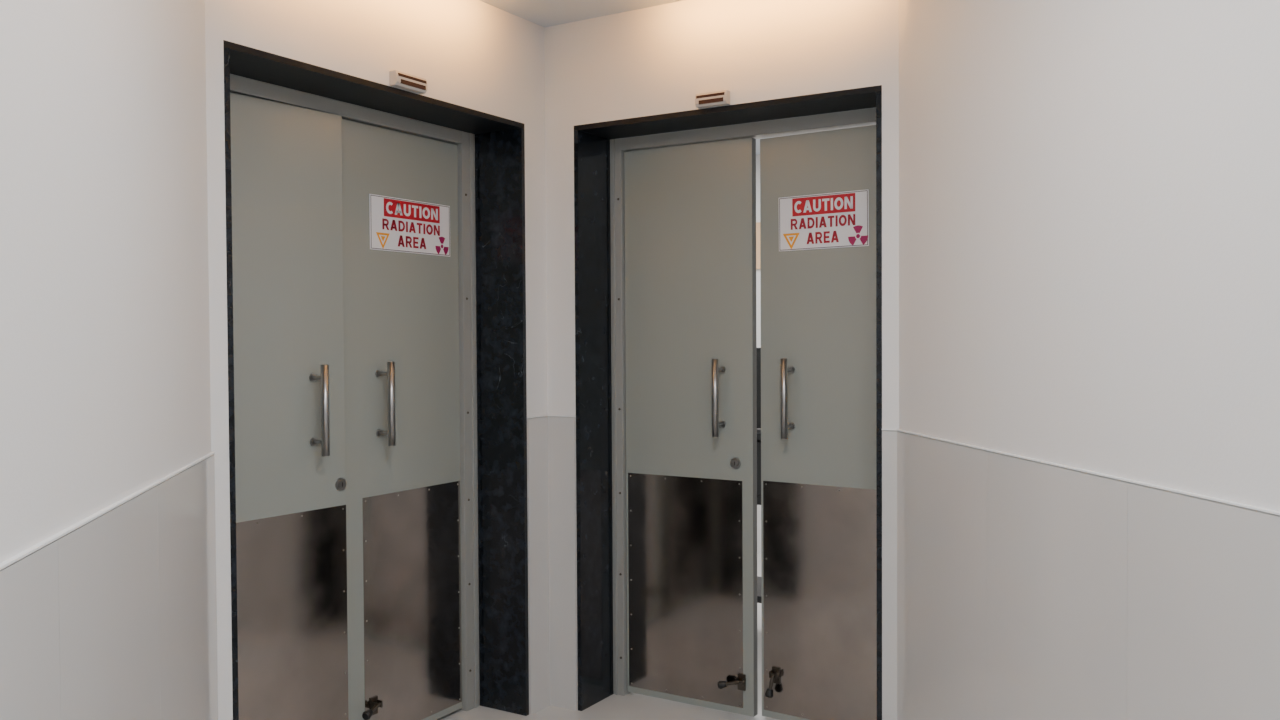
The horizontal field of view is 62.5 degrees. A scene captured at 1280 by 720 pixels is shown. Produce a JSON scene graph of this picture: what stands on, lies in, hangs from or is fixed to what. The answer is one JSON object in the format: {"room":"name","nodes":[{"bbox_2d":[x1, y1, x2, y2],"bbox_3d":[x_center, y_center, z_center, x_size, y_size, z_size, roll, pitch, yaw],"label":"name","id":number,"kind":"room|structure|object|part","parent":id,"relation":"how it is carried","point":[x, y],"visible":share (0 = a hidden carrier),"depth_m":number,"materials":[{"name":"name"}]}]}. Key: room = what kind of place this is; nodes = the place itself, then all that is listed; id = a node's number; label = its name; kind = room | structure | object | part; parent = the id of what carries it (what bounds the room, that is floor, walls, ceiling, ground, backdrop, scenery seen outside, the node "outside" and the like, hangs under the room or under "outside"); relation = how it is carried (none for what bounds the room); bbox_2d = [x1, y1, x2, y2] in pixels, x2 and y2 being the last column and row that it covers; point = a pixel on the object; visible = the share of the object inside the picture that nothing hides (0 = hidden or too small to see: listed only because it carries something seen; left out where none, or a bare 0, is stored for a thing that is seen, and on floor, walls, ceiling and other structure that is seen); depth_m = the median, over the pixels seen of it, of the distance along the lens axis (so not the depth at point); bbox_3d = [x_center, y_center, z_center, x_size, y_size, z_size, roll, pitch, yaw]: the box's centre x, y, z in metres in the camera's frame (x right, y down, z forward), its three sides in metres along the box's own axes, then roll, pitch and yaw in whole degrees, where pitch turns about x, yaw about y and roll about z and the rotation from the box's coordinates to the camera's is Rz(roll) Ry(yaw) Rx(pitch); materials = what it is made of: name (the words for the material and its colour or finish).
{"room":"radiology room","nodes":[
{"label":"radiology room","id":0,"kind":"room"},
{"bbox_2d":[0,0,210,562],"bbox_3d":[-0.581,0.128,-0.440,0.200,2.590,6.500,-1,1,-11],"label":"wall","id":1,"kind":"structure","parent":0,"point":[105,333],"depth_m":1.82,"materials":[{"name":"paint"}]},
{"bbox_2d":[0,452,214,569],"bbox_3d":[-0.477,0.308,-0.415,0.010,0.004,6.500,-1,1,-11],"label":"trim","id":2,"kind":"structure","parent":1,"relation":"attached to","point":[41,544],"depth_m":1.75,"materials":[{"name":"plastic"}]},
{"bbox_2d":[0,454,217,719],"bbox_3d":[-0.475,0.866,-0.404,0.008,1.111,6.500,-1,1,-11],"label":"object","id":3,"kind":"structure","parent":1,"relation":"attached to","point":[114,617],"depth_m":1.93,"materials":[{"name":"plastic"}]},
{"bbox_2d":[205,0,546,719],"bbox_3d":[-0.873,0.046,3.473,0.300,2.590,2.100,0,1,31],"label":"wall","id":4,"kind":"structure","parent":0,"point":[478,55],"depth_m":3.28,"materials":[{"name":"paint"}]},
{"bbox_2d":[230,92,348,718],"bbox_3d":[-1.091,0.275,3.221,0.108,2.122,0.509,1,1,35],"label":"leaf","id":5,"kind":"object","parent":4,"relation":"attached to","point":[286,160],"depth_m":3.25,"materials":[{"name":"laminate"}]},
{"bbox_2d":[236,505,348,719],"bbox_3d":[-1.102,0.893,3.245,0.002,0.832,0.504,1,1,35],"label":"kick plate","id":6,"kind":"object","parent":5,"relation":"attached to","point":[292,568],"depth_m":3.28,"materials":[{"name":"silver metal"}]},
{"bbox_3d":[-1.004,0.158,3.313,0.072,0.287,0.026,1,1,35],"label":"handle","id":7,"kind":"part","parent":5,"relation":"part of","materials":[{"name":"silver metal"}]},
{"bbox_2d":[335,478,346,490],"bbox_3d":[-0.968,0.404,3.422,0.010,0.042,0.042,1,1,35],"label":"cylinder","id":8,"kind":"object","parent":5,"relation":"attached to","point":[340,484],"visible":1,"depth_m":3.42,"materials":[{"name":"metal"}]},
{"bbox_2d":[230,74,479,710],"bbox_3d":[-0.977,0.248,3.505,0.076,2.185,1.266,0,1,31],"label":"frame","id":9,"kind":"object","parent":4,"relation":"attached to","point":[465,142],"visible":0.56,"depth_m":3.98,"materials":[{"name":"paint"}]},
{"bbox_2d":[223,40,528,719],"bbox_3d":[-0.854,0.240,3.430,0.223,2.204,1.302,0,1,31],"label":"trim","id":10,"kind":"structure","parent":4,"relation":"attached to","point":[499,141],"depth_m":3.94,"materials":[{"name":"black stone"}]},
{"bbox_2d":[342,119,462,719],"bbox_3d":[-0.813,0.263,3.712,0.108,2.122,0.586,0,1,31],"label":"leaf","id":11,"kind":"object","parent":4,"relation":"attached to","point":[401,308],"depth_m":3.66,"materials":[{"name":"laminate"}]},
{"bbox_2d":[362,696,382,719],"bbox_3d":[-0.905,1.179,3.560,0.034,0.060,0.103,0,1,13],"label":"stopper","id":12,"kind":"object","parent":11,"relation":"attached to","point":[375,703],"visible":1,"depth_m":3.58,"materials":[{"name":"metal"}]},
{"bbox_3d":[-0.898,1.176,3.563,0.015,0.022,0.053,0,1,19],"label":"arm","id":13,"kind":"part","parent":12,"relation":"part of","materials":[{"name":"metal"}]},
{"bbox_3d":[-0.864,0.149,3.593,0.072,0.287,0.026,0,1,31],"label":"handle","id":14,"kind":"part","parent":11,"relation":"part of","materials":[{"name":"silver metal"}]},
{"bbox_2d":[369,194,449,256],"bbox_3d":[-0.809,-0.473,3.741,0.004,0.187,0.402,0,1,31],"label":"warning sign","id":15,"kind":"object","parent":11,"relation":"attached to","point":[396,224],"visible":1,"depth_m":3.73,"materials":[{"name":"white plastic"}]},
{"bbox_2d":[362,481,461,719],"bbox_3d":[-0.804,0.878,3.770,0.002,0.837,0.492,0,1,31],"label":"kick plate","id":16,"kind":"object","parent":11,"relation":"attached to","point":[412,563],"depth_m":3.76,"materials":[{"name":"silver metal"}]},
{"bbox_2d":[389,70,426,93],"bbox_3d":[-0.737,-0.886,3.363,0.036,0.046,0.138,0,1,31],"label":"sensor","id":17,"kind":"object","parent":4,"relation":"attached to","point":[398,79],"visible":1,"depth_m":3.34,"materials":[{"name":"white plastic"}]},
{"bbox_2d":[437,553,778,719],"bbox_3d":[0.215,1.431,1.328,10.200,0.100,10.900,0,1,31],"label":"floor","id":18,"kind":"structure","parent":0,"point":[631,706],"depth_m":3.98,"materials":[{"name":"tile"}]},
{"bbox_2d":[757,348,760,602],"bbox_3d":[0.551,0.623,4.905,0.500,1.360,0.400,0,1,31],"label":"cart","id":19,"kind":"object","parent":18,"relation":"on","point":[758,349],"visible":0.02,"depth_m":4.83,"materials":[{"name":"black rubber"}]},
{"bbox_2d":[480,0,875,154],"bbox_3d":[0.200,-1.258,1.271,10.200,0.100,10.900,0,1,31],"label":"ceiling","id":20,"kind":"structure","parent":0,"point":[544,13],"depth_m":3.78,"materials":[{"name":"paint"}]},
{"bbox_2d":[544,0,898,709],"bbox_3d":[0.449,0.033,3.725,1.700,2.590,0.300,0,1,31],"label":"wall","id":21,"kind":"structure","parent":0,"point":[654,60],"depth_m":3.67,"materials":[{"name":"paint"}]},
{"bbox_2d":[527,416,576,714],"bbox_3d":[-0.329,0.772,3.964,0.131,1.111,0.128,0,1,31],"label":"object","id":22,"kind":"structure","parent":21,"relation":"attached to","point":[561,430],"depth_m":4.00,"materials":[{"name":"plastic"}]},
{"bbox_2d":[548,415,574,416],"bbox_3d":[-0.302,0.213,4.002,0.131,0.004,0.010,0,1,31],"label":"trim","id":23,"kind":"structure","parent":21,"relation":"attached to","point":[548,415],"depth_m":4.00,"materials":[{"name":"plastic"}]},
{"bbox_2d":[624,137,757,716],"bbox_3d":[0.169,0.251,3.983,0.548,2.123,0.108,0,1,31],"label":"leaf","id":24,"kind":"object","parent":21,"relation":"attached to","point":[690,210],"depth_m":3.97,"materials":[{"name":"laminate"}]},
{"bbox_2d":[628,473,742,707],"bbox_3d":[0.167,0.865,4.020,0.495,0.842,0.002,0,1,31],"label":"kick plate","id":25,"kind":"object","parent":24,"relation":"attached to","point":[685,534],"depth_m":4.01,"materials":[{"name":"silver metal"}]},
{"bbox_2d":[630,475,740,704],"bbox_3d":[0.167,0.865,4.019,0.478,0.825,0.002,0,1,31],"label":"screws","id":26,"kind":"object","parent":24,"relation":"attached to","point":[630,475],"visible":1,"depth_m":3.98,"materials":[{"name":"metal"}]},
{"bbox_3d":[0.288,0.138,3.888,0.026,0.287,0.072,0,1,31],"label":"handle","id":27,"kind":"part","parent":24,"relation":"part of","materials":[{"name":"silver metal"}]},
{"bbox_2d":[718,673,745,690],"bbox_3d":[0.338,1.190,3.896,0.103,0.060,0.034,0,1,13],"label":"stopper","id":28,"kind":"object","parent":24,"relation":"attached to","point":[740,680],"visible":1,"depth_m":3.89,"materials":[{"name":"metal"}]},
{"bbox_3d":[0.341,1.189,3.888,0.053,0.026,0.015,0,1,16],"label":"arm","id":29,"kind":"part","parent":28,"relation":"part of","materials":[{"name":"metal"}]},
{"bbox_2d":[730,458,740,468],"bbox_3d":[0.351,0.381,3.892,0.042,0.042,0.010,0,1,31],"label":"cylinder","id":30,"kind":"object","parent":24,"relation":"attached to","point":[735,463],"visible":1,"depth_m":3.89,"materials":[{"name":"metal"}]},
{"bbox_2d":[695,90,729,108],"bbox_3d":[0.249,-0.897,3.627,0.120,0.046,0.036,0,1,31],"label":"sensor","id":31,"kind":"object","parent":21,"relation":"attached to","point":[716,98],"visible":1,"depth_m":3.61,"materials":[{"name":"white plastic"}]},
{"bbox_2d":[574,85,881,719],"bbox_3d":[0.322,0.226,3.760,1.183,2.204,0.223,0,1,31],"label":"trim","id":32,"kind":"structure","parent":21,"relation":"attached to","point":[592,207],"depth_m":4.00,"materials":[{"name":"black stone"}]},
{"bbox_2d":[610,108,875,695],"bbox_3d":[0.396,0.233,3.883,1.147,2.185,0.076,0,1,31],"label":"frame","id":33,"kind":"object","parent":21,"relation":"attached to","point":[862,117],"visible":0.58,"depth_m":4.12,"materials":[{"name":"paint"}]},
{"bbox_2d":[760,125,875,719],"bbox_3d":[0.628,0.256,3.720,0.474,2.119,0.108,1,1,34],"label":"leaf","id":34,"kind":"object","parent":21,"relation":"attached to","point":[818,306],"depth_m":3.73,"materials":[{"name":"laminate"}]},
{"bbox_2d":[765,666,779,697],"bbox_3d":[0.480,1.173,3.833,0.044,0.104,0.054,1,1,34],"label":"stopper","id":35,"kind":"object","parent":34,"relation":"attached to","point":[774,674],"visible":1,"depth_m":3.83,"materials":[{"name":"metal"}]},
{"bbox_3d":[0.479,1.169,3.833,0.027,0.053,0.015,-1,1,-19],"label":"arm","id":36,"kind":"part","parent":35,"relation":"part of","materials":[{"name":"metal"}]},
{"bbox_3d":[0.525,0.137,3.767,0.026,0.287,0.072,1,1,34],"label":"handle","id":37,"kind":"part","parent":34,"relation":"part of","materials":[{"name":"silver metal"}]},
{"bbox_2d":[763,481,876,719],"bbox_3d":[0.642,0.866,3.748,0.454,0.845,0.004,1,1,35],"label":"kick plate","id":38,"kind":"object","parent":34,"relation":"attached to","point":[820,541],"depth_m":3.75,"materials":[{"name":"silver metal"}]},
{"bbox_2d":[779,189,868,250],"bbox_3d":[0.642,-0.488,3.712,0.343,0.195,0.004,1,1,34],"label":"warning sign","id":39,"kind":"object","parent":34,"relation":"attached to","point":[837,219],"visible":1,"depth_m":3.71,"materials":[{"name":"white plastic"}]},
{"bbox_2d":[882,430,896,719],"bbox_3d":[0.796,0.779,3.353,0.053,1.111,0.008,0,1,31],"label":"wainscot panel","id":40,"kind":"object","parent":21,"relation":"attached to","point":[889,438],"depth_m":3.35,"materials":[{"name":"paint"}]},
{"bbox_2d":[756,154,760,552],"bbox_3d":[0.640,-0.003,5.391,3.700,2.590,2.850,0,1,31],"label":"wall","id":41,"kind":"structure","parent":0,"point":[758,289],"depth_m":6.85,"materials":[{"name":"paint"}]},
{"bbox_2d":[756,222,759,268],"bbox_3d":[0.932,-0.739,6.734,0.800,0.300,0.020,0,1,31],"label":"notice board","id":42,"kind":"object","parent":41,"relation":"attached to","point":[757,223],"visible":0.02,"depth_m":6.82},
{"bbox_2d":[899,0,1279,511],"bbox_3d":[1.407,0.104,0.131,0.200,2.590,6.497,-1,1,-9],"label":"wall","id":43,"kind":"structure","parent":0,"point":[1089,190],"depth_m":2.26,"materials":[{"name":"paint"}]},
{"bbox_2d":[897,431,1279,719],"bbox_3d":[1.308,0.845,0.131,0.008,1.111,6.497,-1,1,-9],"label":"wainscot panel","id":44,"kind":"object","parent":43,"relation":"attached to","point":[1027,589],"depth_m":2.35,"materials":[{"name":"paint"}]},
{"bbox_2d":[897,429,1279,514],"bbox_3d":[1.304,0.286,0.119,0.010,0.004,6.497,-1,1,-9],"label":"trim","id":45,"kind":"structure","parent":43,"relation":"attached to","point":[959,443],"depth_m":2.18,"materials":[{"name":"plastic"}]}
]}

